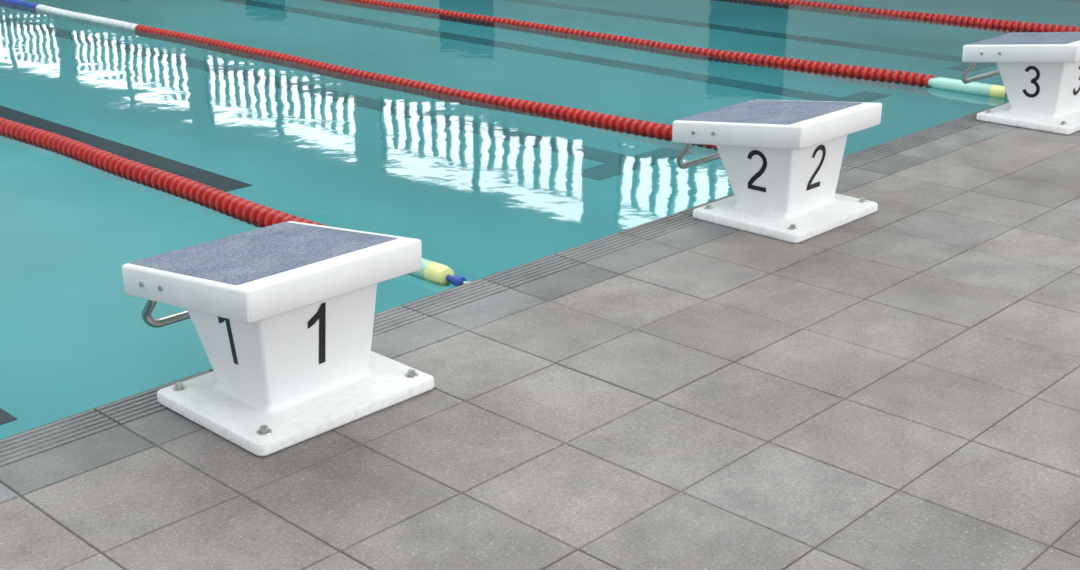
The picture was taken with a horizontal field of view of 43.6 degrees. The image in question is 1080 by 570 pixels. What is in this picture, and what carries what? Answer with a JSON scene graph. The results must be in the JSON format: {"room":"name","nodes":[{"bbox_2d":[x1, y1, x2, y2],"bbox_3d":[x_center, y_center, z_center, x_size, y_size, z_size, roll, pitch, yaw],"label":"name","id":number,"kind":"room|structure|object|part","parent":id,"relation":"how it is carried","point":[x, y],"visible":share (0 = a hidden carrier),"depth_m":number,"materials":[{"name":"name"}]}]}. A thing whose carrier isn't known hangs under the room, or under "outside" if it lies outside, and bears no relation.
{"room":"indoor swimming pool","nodes":[
{"label":"indoor swimming pool","id":0,"kind":"room"},
{"bbox_2d":[0,118,1079,569],"bbox_3d":[6.794,-0.010,4.923,9.476,0.031,31.302,18,26,40],"label":"floor","id":1,"kind":"structure","parent":0,"point":[651,331],"depth_m":3.67,"materials":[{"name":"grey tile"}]},
{"bbox_2d":[122,221,433,455],"bbox_3d":[-0.762,0.085,3.916,0.662,0.469,0.635,18,26,40],"label":"starting block","id":2,"kind":"object","parent":1,"relation":"on","point":[281,314],"visible":1,"depth_m":3.75,"materials":[{"name":"plastic"}]},
{"bbox_3d":[-0.970,0.013,4.105,0.082,0.146,0.517,18,26,40],"label":"grab handle","id":3,"kind":"part","parent":2,"relation":"part of","materials":[{"name":"silver metal"}]},
{"bbox_2d":[172,385,186,391],"bbox_3d":[-1.040,0.298,3.893,0.042,0.004,0.042,18,26,40],"label":"washer","id":4,"kind":"object","parent":2,"relation":"in","point":[175,388],"depth_m":3.88,"materials":[{"name":"silver metal"}]},
{"bbox_2d":[257,428,271,435],"bbox_3d":[-0.741,0.395,3.625,0.042,0.004,0.042,18,26,40],"label":"washer","id":5,"kind":"object","parent":2,"relation":"in","point":[260,431],"depth_m":3.61,"materials":[{"name":"silver metal"}]},
{"bbox_2d":[405,372,417,377],"bbox_3d":[-0.379,0.266,3.982,0.042,0.004,0.042,18,26,40],"label":"washer","id":6,"kind":"object","parent":2,"relation":"in","point":[407,374],"depth_m":3.97,"materials":[{"name":"silver metal"}]},
{"bbox_2d":[0,101,1008,466],"bbox_3d":[3.167,-1.146,8.185,0.156,0.100,31.300,18,26,40],"label":"grate","id":7,"kind":"object","parent":1,"relation":"attached to","point":[40,437],"visible":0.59,"depth_m":4.78,"materials":[{"name":"plastic"}]},
{"bbox_2d":[0,122,1018,503],"bbox_3d":[3.293,-1.137,8.060,0.184,0.031,31.302,18,26,40],"label":"pool coping","id":8,"kind":"object","parent":1,"relation":"on","point":[36,472],"visible":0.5,"depth_m":4.58,"materials":[{"name":"tile"}]},
{"bbox_2d":[672,100,881,242],"bbox_3d":[0.981,-0.534,5.638,0.662,0.469,0.635,18,26,40],"label":"starting block","id":9,"kind":"object","parent":1,"relation":"on","point":[781,159],"visible":1,"depth_m":5.47,"materials":[{"name":"plastic"}]},
{"bbox_3d":[0.772,-0.606,5.827,0.082,0.146,0.517,18,26,40],"label":"grab handle","id":10,"kind":"part","parent":9,"relation":"part of","materials":[{"name":"silver metal"}]},
{"bbox_2d":[961,32,1079,134],"bbox_3d":[2.720,-1.152,7.358,0.662,0.469,0.635,18,26,40],"label":"starting block","id":11,"kind":"object","parent":1,"relation":"on","point":[1039,72],"visible":1,"depth_m":7.18,"materials":[{"name":"plastic"}]},
{"bbox_3d":[2.512,-1.224,7.546,0.082,0.146,0.517,18,26,40],"label":"grab handle","id":12,"kind":"part","parent":11,"relation":"part of","materials":[{"name":"silver metal"}]},
{"bbox_2d":[0,0,1079,439],"bbox_3d":[-16.514,-6.055,22.973,50.240,0.775,27.500,18,26,40],"label":"swimming pool","id":13,"kind":"object","parent":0,"point":[484,192],"visible":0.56,"depth_m":10.30,"materials":[{"name":"liquid"}]},
{"bbox_2d":[0,117,470,286],"bbox_3d":[-4.433,-1.345,8.684,11.587,0.098,0.134,18,26,40],"label":"lane rope","id":14,"kind":"object","parent":13,"relation":"on","point":[233,206],"visible":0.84,"depth_m":6.19,"materials":[{"name":"red plastic"}]},
{"bbox_2d":[0,0,717,150],"bbox_3d":[-5.341,-2.732,12.581,18.607,0.133,0.125,18,26,40],"label":"lane rope","id":15,"kind":"object","parent":13,"relation":"on","point":[637,127],"visible":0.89,"depth_m":8.69,"materials":[{"name":"red plastic"}]},
{"bbox_2d":[320,0,1006,98],"bbox_3d":[-3.824,-3.271,14.080,18.607,0.133,0.124,18,26,40],"label":"lane rope","id":16,"kind":"object","parent":13,"relation":"on","point":[940,83],"visible":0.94,"depth_m":9.59,"materials":[{"name":"red plastic"}]},
{"bbox_2d":[712,0,1079,31],"bbox_3d":[-2.072,-3.893,15.811,18.607,0.137,0.123,18,26,40],"label":"lane rope","id":17,"kind":"object","parent":13,"relation":"on","point":[845,10],"visible":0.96,"depth_m":11.18,"materials":[{"name":"red plastic"}]}
]}

